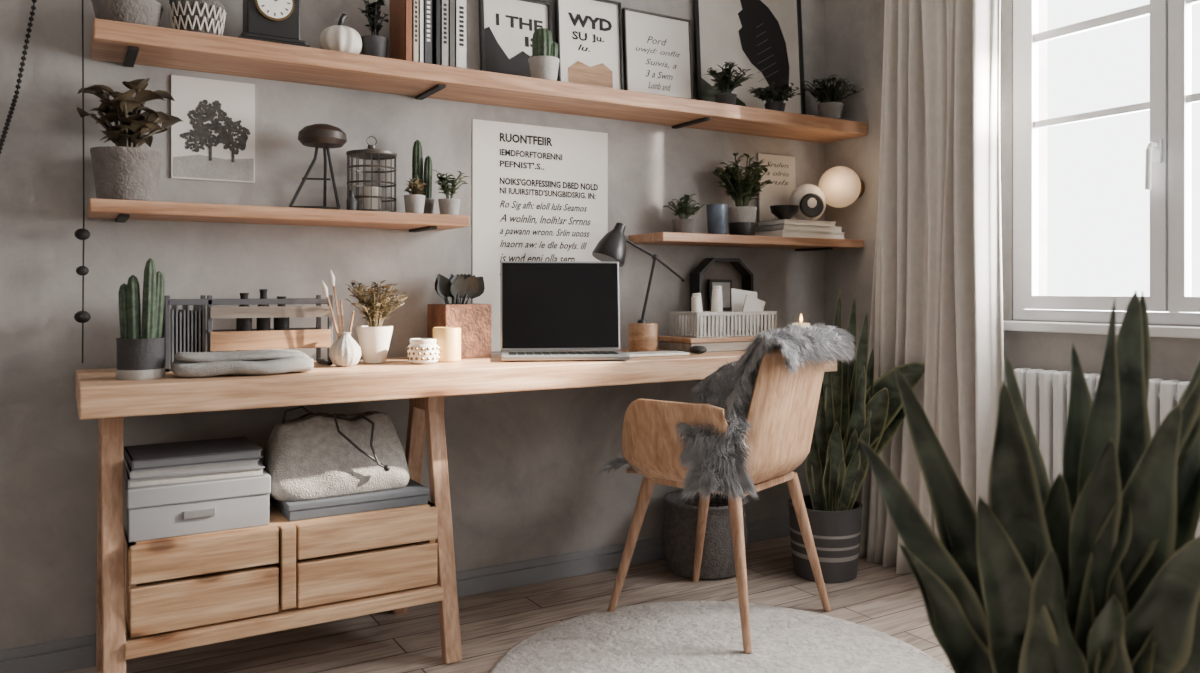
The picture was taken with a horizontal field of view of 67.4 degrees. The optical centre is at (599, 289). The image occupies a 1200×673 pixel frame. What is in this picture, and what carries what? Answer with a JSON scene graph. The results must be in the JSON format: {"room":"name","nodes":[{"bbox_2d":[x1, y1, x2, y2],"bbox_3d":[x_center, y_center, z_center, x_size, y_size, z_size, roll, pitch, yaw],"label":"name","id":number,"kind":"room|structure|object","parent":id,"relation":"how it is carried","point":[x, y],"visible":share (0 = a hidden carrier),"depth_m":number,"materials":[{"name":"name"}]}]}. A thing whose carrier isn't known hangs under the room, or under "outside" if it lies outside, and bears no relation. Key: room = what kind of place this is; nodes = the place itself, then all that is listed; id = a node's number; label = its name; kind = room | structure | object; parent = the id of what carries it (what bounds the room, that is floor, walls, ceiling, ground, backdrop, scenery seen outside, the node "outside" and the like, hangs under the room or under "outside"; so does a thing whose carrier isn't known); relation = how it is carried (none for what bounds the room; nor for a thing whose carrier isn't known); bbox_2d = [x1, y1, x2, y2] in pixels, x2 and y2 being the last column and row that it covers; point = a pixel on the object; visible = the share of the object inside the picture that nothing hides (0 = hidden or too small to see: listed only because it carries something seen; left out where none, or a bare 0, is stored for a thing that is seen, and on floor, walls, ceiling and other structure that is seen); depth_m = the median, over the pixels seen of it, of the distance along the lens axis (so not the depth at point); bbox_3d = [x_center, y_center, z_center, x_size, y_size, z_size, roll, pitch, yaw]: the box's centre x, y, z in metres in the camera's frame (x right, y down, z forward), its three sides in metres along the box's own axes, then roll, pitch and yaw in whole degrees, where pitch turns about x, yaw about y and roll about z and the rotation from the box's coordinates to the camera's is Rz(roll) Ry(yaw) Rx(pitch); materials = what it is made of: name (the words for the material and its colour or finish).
{"room":"office","nodes":[
{"label":"office","id":0,"kind":"room"},
{"bbox_2d":[116,337,164,379],"bbox_3d":[-1.093,0.162,2.143,0.106,0.095,0.106,0,0,-31],"label":"pot","id":1,"kind":"object","parent":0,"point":[138,358],"depth_m":2.10,"materials":[{"name":"grey ceramic"}]},
{"bbox_2d":[361,35,387,57],"bbox_3d":[-0.665,-0.704,2.656,0.080,0.075,0.080,0,0,-31],"label":"pot","id":2,"kind":"object","parent":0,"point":[372,45],"depth_m":2.62,"materials":[{"name":"grey ceramic"}]},
{"bbox_2d":[0,0,824,649],"bbox_3d":[-0.875,-0.375,2.781,4.560,2.750,0.150,0,0,-31],"label":"wall","id":3,"kind":"structure","parent":0,"point":[527,482],"depth_m":2.69,"materials":[{"name":"grey paint"}]},
{"bbox_2d":[171,75,254,182],"bbox_3d":[-1.096,-0.454,2.556,0.220,0.286,0.008,0,0,-31],"label":"print","id":4,"kind":"object","parent":3,"relation":"attached to","point":[215,140],"visible":1,"depth_m":2.55,"materials":[{"name":"paper"}]},
{"bbox_2d":[173,155,253,180],"bbox_3d":[-1.095,-0.348,2.553,0.212,0.066,0.001,0,0,-31],"label":"picture","id":5,"kind":"object","parent":4,"relation":"attached to","point":[192,166],"depth_m":2.55},
{"bbox_2d":[180,100,249,161],"bbox_3d":[-1.091,-0.452,2.556,0.186,0.173,0.002,0,0,-31],"label":"picture","id":6,"kind":"object","parent":4,"relation":"attached to","point":[211,130],"depth_m":2.55},
{"bbox_2d":[87,198,469,231],"bbox_3d":[-0.880,-0.204,2.562,1.003,0.043,0.220,0,0,-31],"label":"wall shelf","id":7,"kind":"object","parent":3,"relation":"attached to","point":[119,210],"visible":1,"depth_m":2.46,"materials":[{"name":"brown wood"}]},
{"bbox_2d":[77,78,183,200],"bbox_3d":[-1.211,-0.392,2.332,0.250,0.329,0.248,0,0,-31],"label":"rubber plant","id":8,"kind":"object","parent":7,"relation":"on","point":[125,170],"visible":0.98,"depth_m":2.30,"materials":[{"name":"brown plant"}]},
{"bbox_2d":[289,124,346,208],"bbox_3d":[-0.805,-0.354,2.598,0.145,0.250,0.136,0,0,-2],"label":"stool","id":9,"kind":"object","parent":7,"relation":"on","point":[325,136],"visible":0.98,"depth_m":2.56,"materials":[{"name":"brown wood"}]},
{"bbox_2d":[346,136,396,211],"bbox_3d":[-0.683,-0.344,2.692,0.148,0.234,0.148,0,0,-31],"label":"wire lantern","id":10,"kind":"object","parent":7,"relation":"on","point":[371,196],"visible":0.81,"depth_m":2.67,"materials":[{"name":"black metal"}]},
{"bbox_2d":[362,186,380,208],"bbox_3d":[-0.683,-0.271,2.692,0.056,0.076,0.056,0,0,-31],"label":"candle","id":11,"kind":"object","parent":10,"relation":"on","point":[367,189],"depth_m":2.67,"materials":[{"name":"beige wax"}]},
{"bbox_2d":[404,178,425,212],"bbox_3d":[-0.548,-0.281,2.686,0.081,0.108,0.096,0,0,3],"label":"potted succulent","id":12,"kind":"object","parent":7,"relation":"on","point":[414,202],"visible":0.97,"depth_m":2.67,"materials":[{"name":"white ceramic"}]},
{"bbox_2d":[404,194,424,212],"bbox_3d":[-0.554,-0.255,2.688,0.064,0.055,0.064,0,0,-31],"label":"pot","id":13,"kind":"object","parent":12,"relation":"on","point":[414,203],"depth_m":2.66,"materials":[{"name":"grey ceramic"}]},
{"bbox_2d":[412,140,434,213],"bbox_3d":[-0.551,-0.347,2.795,0.076,0.240,0.076,0,0,-31],"label":"potted cactus","id":14,"kind":"object","parent":7,"relation":"on","point":[417,153],"visible":0.59,"depth_m":2.78,"materials":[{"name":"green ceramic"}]},
{"bbox_2d":[431,169,469,214],"bbox_3d":[-0.459,-0.297,2.758,0.100,0.141,0.088,0,0,26],"label":"potted herb","id":15,"kind":"object","parent":7,"relation":"on","point":[450,206],"visible":0.98,"depth_m":2.74,"materials":[{"name":"grey ceramic"}]},
{"bbox_2d":[438,198,460,214],"bbox_3d":[-0.461,-0.252,2.755,0.068,0.050,0.068,0,0,-31],"label":"pot","id":16,"kind":"object","parent":15,"relation":"on","point":[450,206],"depth_m":2.73,"materials":[{"name":"grey ceramic"}]},
{"bbox_2d":[0,515,789,672],"bbox_3d":[-0.918,0.960,2.657,4.360,0.080,0.018,0,0,-31],"label":"baseboard","id":17,"kind":"structure","parent":3,"relation":"attached to","point":[75,653],"depth_m":3.02,"materials":[{"name":"paint"}]},
{"bbox_2d":[91,18,867,142],"bbox_3d":[-0.147,-0.635,2.990,2.685,0.059,0.240,0,0,-31],"label":"wall shelf","id":18,"kind":"object","parent":3,"relation":"attached to","point":[130,44],"visible":1,"depth_m":2.69,"materials":[{"name":"brown wood"}]},
{"bbox_2d":[91,0,162,26],"bbox_3d":[-1.223,-0.757,2.313,0.166,0.183,0.188,0,0,20],"label":"planter","id":19,"kind":"object","parent":18,"relation":"on","point":[143,12],"visible":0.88,"depth_m":2.26,"materials":[{"name":"concrete"}]},
{"bbox_2d":[168,0,225,34],"bbox_3d":[-1.078,-0.777,2.409,0.142,0.223,0.142,0,0,-31],"label":"planter","id":20,"kind":"object","parent":18,"relation":"on","point":[202,16],"visible":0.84,"depth_m":2.36,"materials":[{"name":"white ceramic"}]},
{"bbox_2d":[237,0,309,46],"bbox_3d":[-0.915,-0.768,2.506,0.190,0.205,0.100,0,0,-31],"label":"mantel clock","id":21,"kind":"object","parent":18,"relation":"on","point":[276,21],"visible":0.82,"depth_m":2.47,"materials":[{"name":"black wood"}]},
{"bbox_2d":[319,13,361,53],"bbox_3d":[-0.744,-0.731,2.586,0.122,0.131,0.117,0,0,-31],"label":"pumpkin","id":22,"kind":"object","parent":18,"relation":"on","point":[339,37],"visible":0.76,"depth_m":2.54,"materials":[{"name":"white ceramic"}]},
{"bbox_2d":[357,0,388,57],"bbox_3d":[-0.669,-0.766,2.668,0.086,0.201,0.103,0,0,-3],"label":"potted succulent","id":23,"kind":"object","parent":18,"relation":"on","point":[372,45],"visible":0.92,"depth_m":2.64,"materials":[{"name":"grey ceramic"}]},
{"bbox_2d":[389,0,412,60],"bbox_3d":[-0.600,-0.783,2.713,0.022,0.235,0.150,0,0,-31],"label":"book","id":24,"kind":"object","parent":18,"relation":"on","point":[400,11],"visible":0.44,"depth_m":2.67,"materials":[{"name":"paper"}]},
{"bbox_2d":[413,0,418,61],"bbox_3d":[-0.582,-0.778,2.723,0.018,0.225,0.151,0,0,-31],"label":"book","id":25,"kind":"object","parent":18,"relation":"on","point":[415,2],"visible":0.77,"depth_m":2.66,"materials":[{"name":"paper"}]},
{"bbox_2d":[419,0,423,62],"bbox_3d":[-0.567,-0.786,2.732,0.014,0.240,0.150,0,0,-31],"label":"book","id":26,"kind":"object","parent":18,"relation":"on","point":[421,2],"visible":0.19,"depth_m":2.67,"materials":[{"name":"paper"}]},
{"bbox_2d":[424,0,432,63],"bbox_3d":[-0.549,-0.788,2.743,0.026,0.245,0.151,0,0,-31],"label":"book","id":27,"kind":"object","parent":18,"relation":"on","point":[428,4],"visible":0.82,"depth_m":2.68,"materials":[{"name":"paper"}]},
{"bbox_2d":[433,0,440,64],"bbox_3d":[-0.522,-0.781,2.760,0.016,0.230,0.150,0,0,-31],"label":"book","id":28,"kind":"object","parent":18,"relation":"on","point":[436,3],"visible":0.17,"depth_m":2.69,"materials":[{"name":"paper"}]},
{"bbox_2d":[441,0,448,65],"bbox_3d":[-0.504,-0.791,2.770,0.024,0.250,0.151,0,0,-31],"label":"book","id":29,"kind":"object","parent":18,"relation":"on","point":[444,3],"visible":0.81,"depth_m":2.71,"materials":[{"name":"paper"}]},
{"bbox_2d":[449,0,455,66],"bbox_3d":[-0.484,-0.783,2.782,0.020,0.235,0.150,0,0,-31],"label":"book","id":30,"kind":"object","parent":18,"relation":"on","point":[452,3],"visible":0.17,"depth_m":2.72,"materials":[{"name":"paper"}]},
{"bbox_2d":[456,0,466,68],"bbox_3d":[-0.459,-0.791,2.797,0.036,0.250,0.151,0,0,-31],"label":"book","id":31,"kind":"object","parent":18,"relation":"on","point":[461,5],"visible":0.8,"depth_m":2.73,"materials":[{"name":"paper"}]},
{"bbox_2d":[478,0,552,76],"bbox_3d":[-0.277,-0.825,3.007,0.265,0.319,0.037,0,0,-31],"label":"framed print","id":32,"kind":"object","parent":18,"relation":"on","point":[507,28],"visible":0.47,"depth_m":3.00,"materials":[{"name":"white paper"}]},
{"bbox_2d":[484,27,531,76],"bbox_3d":[-0.276,-0.773,3.004,0.236,0.185,0.001,0,-3,-31],"label":"picture","id":33,"kind":"object","parent":32,"relation":"attached to","point":[496,60],"depth_m":2.97},
{"bbox_2d":[528,28,559,80],"bbox_3d":[-0.180,-0.753,2.895,0.100,0.175,0.100,0,0,-31],"label":"potted cactus","id":34,"kind":"object","parent":18,"relation":"on","point":[544,61],"visible":0.95,"depth_m":2.86,"materials":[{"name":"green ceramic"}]},
{"bbox_2d":[528,56,559,80],"bbox_3d":[-0.180,-0.704,2.895,0.100,0.075,0.100,0,0,-31],"label":"pot","id":35,"kind":"object","parent":34,"relation":"on","point":[542,67],"depth_m":2.86,"materials":[{"name":"grey ceramic"}]},
{"bbox_2d":[555,0,623,89],"bbox_3d":[-0.035,-0.848,3.154,0.263,0.364,0.040,0,0,-31],"label":"framed print","id":36,"kind":"object","parent":18,"relation":"on","point":[588,33],"visible":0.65,"depth_m":3.16,"materials":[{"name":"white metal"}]},
{"bbox_2d":[568,61,612,87],"bbox_3d":[-0.032,-0.758,3.149,0.180,0.085,0.001,0,-3,-31],"label":"picture","id":37,"kind":"object","parent":36,"relation":"attached to","point":[601,75],"depth_m":3.15},
{"bbox_2d":[622,7,693,98],"bbox_3d":[0.216,-0.840,3.304,0.298,0.349,0.039,0,0,-31],"label":"framed print","id":38,"kind":"object","parent":18,"relation":"on","point":[657,48],"visible":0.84,"depth_m":3.30,"materials":[{"name":"paper"}]},
{"bbox_2d":[703,62,753,104],"bbox_3d":[0.461,-0.752,3.295,0.171,0.172,0.155,0,0,38],"label":"potted fern","id":39,"kind":"object","parent":18,"relation":"on","point":[724,82],"visible":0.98,"depth_m":3.28,"materials":[{"name":"green plant"}]},
{"bbox_2d":[715,93,736,104],"bbox_3d":[0.463,-0.691,3.310,0.080,0.050,0.080,0,0,-31],"label":"pot","id":40,"kind":"object","parent":39,"relation":"on","point":[726,98],"depth_m":3.28,"materials":[{"name":"grey ceramic"}]},
{"bbox_2d":[693,0,805,114],"bbox_3d":[0.592,-0.983,3.540,0.543,0.634,0.056,0,0,-31],"label":"framed print","id":41,"kind":"object","parent":18,"relation":"on","point":[764,37],"visible":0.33,"depth_m":3.54,"materials":[{"name":"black paper"}]},
{"bbox_2d":[701,78,745,105],"bbox_3d":[0.481,-0.744,3.456,0.235,0.125,0.001,0,-3,-31],"label":"picture","id":42,"kind":"object","parent":41,"relation":"attached to","point":[709,92],"depth_m":3.42},
{"bbox_2d":[748,82,800,111],"bbox_3d":[0.677,-0.726,3.430,0.222,0.120,0.175,0,0,-31],"label":"potted fern","id":43,"kind":"object","parent":18,"relation":"on","point":[768,95],"visible":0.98,"depth_m":3.40,"materials":[{"name":"green plant"}]},
{"bbox_2d":[764,102,785,111],"bbox_3d":[0.665,-0.686,3.420,0.080,0.040,0.080,0,0,-31],"label":"pot","id":44,"kind":"object","parent":43,"relation":"on","point":[778,106],"depth_m":3.39,"materials":[{"name":"grey ceramic"}]},
{"bbox_2d":[803,75,862,118],"bbox_3d":[0.918,-0.763,3.590,0.207,0.193,0.224,0,0,40],"label":"potted herb","id":45,"kind":"object","parent":18,"relation":"on","point":[830,107],"visible":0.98,"depth_m":3.56,"materials":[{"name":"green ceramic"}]},
{"bbox_2d":[472,119,607,351],"bbox_3d":[-0.197,-0.179,3.098,0.521,0.768,0.004,0,0,-31],"label":"poster","id":46,"kind":"object","parent":3,"relation":"attached to","point":[540,193],"visible":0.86,"depth_m":3.08,"materials":[{"name":"paper"}]},
{"bbox_2d":[629,232,863,250],"bbox_3d":[0.579,-0.179,3.438,0.979,0.041,0.220,0,0,-31],"label":"wall shelf","id":47,"kind":"object","parent":3,"relation":"attached to","point":[659,238],"visible":0.98,"depth_m":3.32,"materials":[{"name":"brown wood"}]},
{"bbox_2d":[663,194,706,232],"bbox_3d":[0.303,-0.275,3.288,0.143,0.149,0.142,0,0,-12],"label":"potted succulent","id":48,"kind":"object","parent":47,"relation":"on","point":[683,224],"visible":0.98,"depth_m":3.25,"materials":[{"name":"green plant"}]},
{"bbox_2d":[672,219,694,232],"bbox_3d":[0.304,-0.229,3.273,0.084,0.055,0.084,0,0,-31],"label":"pot","id":49,"kind":"object","parent":48,"relation":"on","point":[679,225],"depth_m":3.24,"materials":[{"name":"grey ceramic"}]},
{"bbox_2d":[706,204,727,233],"bbox_3d":[0.429,-0.256,3.289,0.080,0.110,0.080,0,0,-31],"label":"cup","id":50,"kind":"object","parent":47,"relation":"on","point":[717,214],"visible":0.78,"depth_m":3.26,"materials":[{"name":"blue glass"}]},
{"bbox_2d":[712,153,772,235],"bbox_3d":[0.532,-0.358,3.400,0.241,0.314,0.225,0,0,14],"label":"potted plant","id":51,"kind":"object","parent":47,"relation":"on","point":[742,219],"visible":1,"depth_m":3.37,"materials":[{"name":"green plant"}]},
{"bbox_2d":[757,153,795,221],"bbox_3d":[0.716,-0.373,3.632,0.195,0.344,0.007,0,-2,-31],"label":"card","id":52,"kind":"object","parent":47,"relation":"on","point":[781,170],"visible":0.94,"depth_m":3.63,"materials":[{"name":"beige paper"}]},
{"bbox_2d":[755,230,844,238],"bbox_3d":[0.784,-0.214,3.543,0.330,0.026,0.170,0,0,-31],"label":"book","id":53,"kind":"object","parent":47,"relation":"on","point":[779,233],"visible":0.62,"depth_m":3.46,"materials":[{"name":"paper"}]},
{"bbox_2d":[755,224,840,231],"bbox_3d":[0.784,-0.239,3.543,0.310,0.022,0.160,0,0,-31],"label":"book","id":54,"kind":"object","parent":53,"relation":"on","point":[777,226],"visible":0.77,"depth_m":3.47,"materials":[{"name":"white paper"}]},
{"bbox_2d":[758,219,834,225],"bbox_3d":[0.775,-0.259,3.538,0.270,0.018,0.150,0,0,-31],"label":"book","id":55,"kind":"object","parent":54,"relation":"on","point":[781,221],"visible":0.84,"depth_m":3.47,"materials":[{"name":"paper"}]},
{"bbox_2d":[770,205,798,219],"bbox_3d":[0.713,-0.296,3.477,0.112,0.055,0.112,0,0,-31],"label":"bowl","id":56,"kind":"object","parent":55,"relation":"on","point":[779,211],"visible":0.84,"depth_m":3.44,"materials":[{"name":"ceramic"}]},
{"bbox_2d":[789,184,825,220],"bbox_3d":[0.821,-0.344,3.559,0.143,0.151,0.144,0,0,-2],"label":"sculpture","id":57,"kind":"object","parent":55,"relation":"on","point":[810,199],"visible":0.81,"depth_m":3.50,"materials":[{"name":"white ceramic"}]},
{"bbox_2d":[60,536,953,672],"bbox_3d":[0.182,1.050,1.019,4.560,0.100,4.360,0,0,-31],"label":"floor","id":58,"kind":"structure","parent":0,"point":[880,599],"depth_m":2.72,"materials":[{"name":"brown wood"}]},
{"bbox_2d":[76,347,836,672],"bbox_3d":[-0.284,0.607,2.742,2.265,0.794,0.515,0,0,-31],"label":"desk","id":59,"kind":"object","parent":58,"relation":"on","point":[101,396],"visible":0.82,"depth_m":2.27,"materials":[{"name":"brown wood"}]},
{"bbox_2d":[116,258,164,379],"bbox_3d":[-1.093,0.067,2.143,0.106,0.285,0.106,0,0,-31],"label":"potted cactus","id":60,"kind":"object","parent":59,"relation":"on","point":[138,357],"visible":1,"depth_m":2.12,"materials":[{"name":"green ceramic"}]},
{"bbox_2d":[171,349,313,377],"bbox_3d":[-0.887,0.179,2.247,0.330,0.058,0.178,0,0,-29],"label":"folded cloth","id":61,"kind":"object","parent":59,"relation":"on","point":[263,361],"visible":1,"depth_m":2.18,"materials":[{"name":"grey fabric"}]},
{"bbox_2d":[161,295,332,371],"bbox_3d":[-0.959,0.112,2.454,0.422,0.195,0.148,0,0,-31],"label":"desk organizer","id":62,"kind":"object","parent":59,"relation":"on","point":[183,330],"visible":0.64,"depth_m":2.38,"materials":[{"name":"grey wood"}]},
{"bbox_2d":[236,293,251,350],"bbox_3d":[-0.969,0.108,2.451,0.040,0.200,0.040,0,0,-31],"label":"bottle","id":63,"kind":"object","parent":62,"relation":"in","point":[242,324],"visible":0.36,"depth_m":2.44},
{"bbox_2d":[256,289,269,330],"bbox_3d":[-0.926,0.103,2.476,0.036,0.210,0.036,0,0,-31],"label":"bottle","id":64,"kind":"object","parent":62,"relation":"in","point":[262,324],"visible":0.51,"depth_m":2.46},
{"bbox_2d":[274,296,288,349],"bbox_3d":[-0.888,0.113,2.511,0.042,0.190,0.042,0,0,-31],"label":"bottle","id":65,"kind":"object","parent":62,"relation":"in","point":[280,323],"visible":0.38,"depth_m":2.50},
{"bbox_2d":[124,498,436,637],"bbox_3d":[-0.838,0.692,2.378,0.740,0.215,0.340,0,0,-31],"label":"drawer unit","id":66,"kind":"object","parent":59,"relation":"on","point":[186,581],"visible":0.93,"depth_m":2.21,"materials":[{"name":"brown wood"}]},
{"bbox_2d":[124,470,270,541],"bbox_3d":[-1.020,0.522,2.265,0.316,0.122,0.268,0,0,-31],"label":"storage box","id":67,"kind":"object","parent":66,"relation":"on","point":[156,512],"visible":0.76,"depth_m":2.15,"materials":[{"name":"grey cardboard"}]},
{"bbox_2d":[124,461,264,488],"bbox_3d":[-1.018,0.449,2.255,0.300,0.022,0.230,0,0,-30],"label":"binder","id":68,"kind":"object","parent":67,"relation":"on","point":[251,471],"visible":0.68,"depth_m":2.16,"materials":[{"name":"grey cardboard"}]},
{"bbox_2d":[124,456,259,478],"bbox_3d":[-1.024,0.428,2.254,0.285,0.018,0.230,0,0,-31],"label":"binder","id":69,"kind":"object","parent":68,"relation":"on","point":[248,463],"visible":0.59,"depth_m":2.16,"materials":[{"name":"grey cardboard"}]},
{"bbox_2d":[124,436,262,469],"bbox_3d":[-1.022,0.407,2.259,0.290,0.022,0.230,0,0,-32],"label":"binder","id":70,"kind":"object","parent":69,"relation":"on","point":[149,456],"visible":1,"depth_m":2.21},
{"bbox_2d":[270,479,428,520],"bbox_3d":[-0.690,0.562,2.467,0.371,0.042,0.256,0,0,-31],"label":"box","id":71,"kind":"object","parent":66,"relation":"on","point":[413,493],"visible":0.55,"depth_m":2.36,"materials":[{"name":"cardboard"}]},
{"bbox_2d":[262,406,409,500],"bbox_3d":[-0.708,0.424,2.439,0.383,0.233,0.257,0,0,-34],"label":"bag","id":72,"kind":"object","parent":71,"relation":"on","point":[311,456],"visible":0.96,"depth_m":2.37,"materials":[{"name":"fabric"}]},
{"bbox_2d":[322,270,360,366],"bbox_3d":[-0.703,0.076,2.473,0.093,0.265,0.086,0,0,8],"label":"vase","id":73,"kind":"object","parent":59,"relation":"on","point":[344,352],"visible":1,"depth_m":2.45,"materials":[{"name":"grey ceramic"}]},
{"bbox_2d":[346,280,407,363],"bbox_3d":[-0.651,0.090,2.585,0.169,0.237,0.204,0,0,26],"label":"dried plant","id":74,"kind":"object","parent":59,"relation":"on","point":[374,339],"visible":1,"depth_m":2.56,"materials":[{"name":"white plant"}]},
{"bbox_2d":[406,338,439,363],"bbox_3d":[-0.504,0.174,2.566,0.095,0.070,0.095,0,0,-31],"label":"jar","id":75,"kind":"object","parent":59,"relation":"on","point":[420,350],"visible":1,"depth_m":2.53,"materials":[{"name":"beige ceramic"}]},
{"bbox_2d":[433,325,460,361],"bbox_3d":[-0.450,0.157,2.645,0.082,0.105,0.082,0,0,-31],"label":"pillar candle","id":76,"kind":"object","parent":59,"relation":"on","point":[448,339],"visible":0.9,"depth_m":2.61,"materials":[{"name":"wax"}]},
{"bbox_2d":[427,274,491,357],"bbox_3d":[-0.449,0.079,2.820,0.174,0.261,0.140,0,0,-34],"label":"utensil holder","id":77,"kind":"object","parent":59,"relation":"on","point":[474,321],"visible":0.87,"depth_m":2.78,"materials":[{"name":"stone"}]},
{"bbox_2d":[500,261,630,360],"bbox_3d":[-0.113,0.057,2.760,0.380,0.298,0.257,0,0,-7],"label":"laptop","id":78,"kind":"object","parent":59,"relation":"on","point":[547,308],"visible":1,"depth_m":2.86,"materials":[{"name":"silver metal"}]},
{"bbox_2d":[592,222,685,351],"bbox_3d":[0.140,-0.009,3.058,0.369,0.435,0.114,0,0,-31],"label":"desk lamp","id":79,"kind":"object","parent":59,"relation":"on","point":[642,335],"visible":0.95,"depth_m":3.01,"materials":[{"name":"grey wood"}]},
{"bbox_2d":[623,351,689,356],"bbox_3d":[0.169,0.204,2.876,0.220,0.010,0.090,0,0,-25],"label":"keyboard","id":80,"kind":"object","parent":59,"relation":"on","point":[650,353],"visible":0.91,"depth_m":2.85,"materials":[{"name":"plastic"}]},
{"bbox_2d":[658,336,754,352],"bbox_3d":[0.446,0.185,3.189,0.455,0.048,0.196,0,0,-31],"label":"wooden box","id":81,"kind":"object","parent":59,"relation":"on","point":[670,343],"visible":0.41,"depth_m":3.06,"materials":[{"name":"brown wood"}]},
{"bbox_2d":[670,310,776,337],"bbox_3d":[0.437,0.117,3.178,0.359,0.085,0.159,0,0,-31],"label":"wire basket","id":82,"kind":"object","parent":81,"relation":"on","point":[682,320],"visible":0.74,"depth_m":3.11,"materials":[{"name":"white metal"}]},
{"bbox_2d":[691,296,699,334],"bbox_3d":[0.331,0.088,3.107,0.030,0.133,0.038,0,0,-4],"label":"paper roll","id":83,"kind":"object","parent":82,"relation":"in","point":[695,300],"visible":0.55,"depth_m":3.10,"materials":[{"name":"white paper"}]},
{"bbox_2d":[710,289,720,333],"bbox_3d":[0.404,0.077,3.152,0.030,0.158,0.047,0,0,28],"label":"paper roll","id":84,"kind":"object","parent":82,"relation":"in","point":[715,302],"visible":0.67,"depth_m":3.14,"materials":[{"name":"white paper"}]},
{"bbox_2d":[690,258,752,332],"bbox_3d":[0.467,0.044,3.440,0.260,0.330,0.060,0,0,-31],"label":"decorative frame","id":85,"kind":"object","parent":82,"relation":"in","point":[728,273],"visible":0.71,"depth_m":3.44,"materials":[{"name":"black metal"}]},
{"bbox_2d":[731,288,756,332],"bbox_3d":[0.523,0.074,3.247,0.137,0.161,0.034,0,0,-31],"label":"envelope","id":86,"kind":"object","parent":82,"relation":"in","point":[738,296],"visible":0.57,"depth_m":3.24,"materials":[{"name":"paper"}]},
{"bbox_2d":[741,295,764,329],"bbox_3d":[0.542,0.082,3.200,0.118,0.132,0.004,0,0,-31],"label":"note card","id":87,"kind":"object","parent":82,"relation":"in","point":[751,303],"visible":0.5,"depth_m":3.20,"materials":[{"name":"white paper"}]},
{"bbox_2d":[663,489,747,579],"bbox_3d":[0.376,0.872,3.223,0.304,0.257,0.304,0,0,-31],"label":"basket","id":88,"kind":"object","parent":58,"relation":"on","point":[680,519],"visible":0.65,"depth_m":3.10,"materials":[{"name":"grey fabric"}]},
{"bbox_2d":[491,601,952,672],"bbox_3d":[0.314,0.992,2.260,1.205,0.014,1.205,0,0,-7],"label":"round rug","id":89,"kind":"object","parent":58,"relation":"on","point":[671,636],"visible":0.98,"depth_m":2.51,"materials":[{"name":"carpet"}]},
{"bbox_2d":[608,349,830,652],"bbox_3d":[0.382,0.582,2.767,0.563,0.840,0.643,0,0,39],"label":"armchair","id":90,"kind":"object","parent":89,"relation":"on","point":[782,412],"visible":0.65,"depth_m":2.57,"materials":[{"name":"brown wood"}]},
{"bbox_2d":[602,323,857,509],"bbox_3d":[0.359,0.352,2.728,0.726,0.516,0.667,0,0,39],"label":"sheepskin throw","id":91,"kind":"object","parent":90,"relation":"on","point":[712,463],"visible":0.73,"depth_m":2.46,"materials":[{"name":"grey fur"}]},
{"bbox_2d":[788,292,924,582],"bbox_3d":[0.891,0.500,3.186,0.456,1.000,0.256,0,0,-9],"label":"snake plant","id":92,"kind":"object","parent":58,"relation":"on","point":[852,406],"visible":0.94,"depth_m":3.13,"materials":[{"name":"green plant"}]},
{"bbox_2d":[859,290,1199,672],"bbox_3d":[0.664,0.500,1.304,0.577,1.000,0.319,0,0,3],"label":"snake plant","id":93,"kind":"object","parent":58,"relation":"on","point":[1097,570],"visible":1,"depth_m":1.27,"materials":[{"name":"green plant"}]},
{"bbox_2d":[818,102,842,118],"bbox_3d":[0.921,-0.704,3.596,0.100,0.075,0.100,0,0,-31],"label":"pot","id":94,"kind":"object","parent":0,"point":[825,109],"depth_m":3.56,"materials":[{"name":"grey ceramic"}]},
{"bbox_2d":[825,0,1199,501],"bbox_3d":[2.103,-0.375,2.055,0.200,2.750,4.160,0,0,-31],"label":"wall","id":95,"kind":"structure","parent":0,"point":[854,29],"depth_m":3.55,"materials":[{"name":"grey paint"}]},
{"bbox_2d":[818,166,864,207],"bbox_3d":[0.961,-0.410,3.585,0.182,0.164,0.164,0,0,-31],"label":"wall lamp","id":96,"kind":"object","parent":95,"relation":"attached to","point":[841,186],"visible":0.98,"depth_m":3.52,"materials":[{"name":"white glass"}]},
{"bbox_2d":[1003,0,1199,338],"bbox_3d":[1.663,-0.582,2.619,0.160,1.434,1.066,0,0,-31],"label":"window","id":97,"kind":"structure","parent":95,"relation":"in","point":[1168,152],"depth_m":2.65,"materials":[{"name":"white paint"}]},
{"bbox_2d":[1014,368,1199,538],"bbox_3d":[1.595,0.628,2.570,0.070,0.746,0.900,0,0,-31],"label":"radiator","id":98,"kind":"object","parent":95,"relation":"attached to","point":[1045,394],"visible":0.26,"depth_m":2.80,"materials":[{"name":"white metal"}]},
{"bbox_3d":[0.182,-1.800,1.019,4.560,0.100,4.360,0,0,-31],"label":"ceiling","id":99,"kind":"structure","parent":0,"visible":0},
{"bbox_2d":[0,0,36,153],"bbox_3d":[-1.534,-0.935,2.269,0.237,1.622,0.012,0,0,-31],"label":"bead garland","id":100,"kind":"object","parent":99,"relation":"hanging from","point":[23,58],"visible":1,"depth_m":2.30,"materials":[{"name":"black metal"}]},
{"bbox_2d":[74,0,90,362],"bbox_3d":[-1.346,-0.779,2.341,0.037,1.939,0.037,0,0,-31],"label":"cord","id":101,"kind":"object","parent":99,"relation":"hanging from","point":[82,316],"visible":1,"depth_m":2.34,"materials":[{"name":"black metal"}]},
{"bbox_2d":[859,0,1004,573],"bbox_3d":[1.140,-0.376,3.139,0.154,2.745,0.576,0,0,-31],"label":"curtain","id":102,"kind":"object","parent":99,"relation":"hanging from","point":[937,302],"visible":0.8,"depth_m":3.09,"materials":[{"name":"fabric"}]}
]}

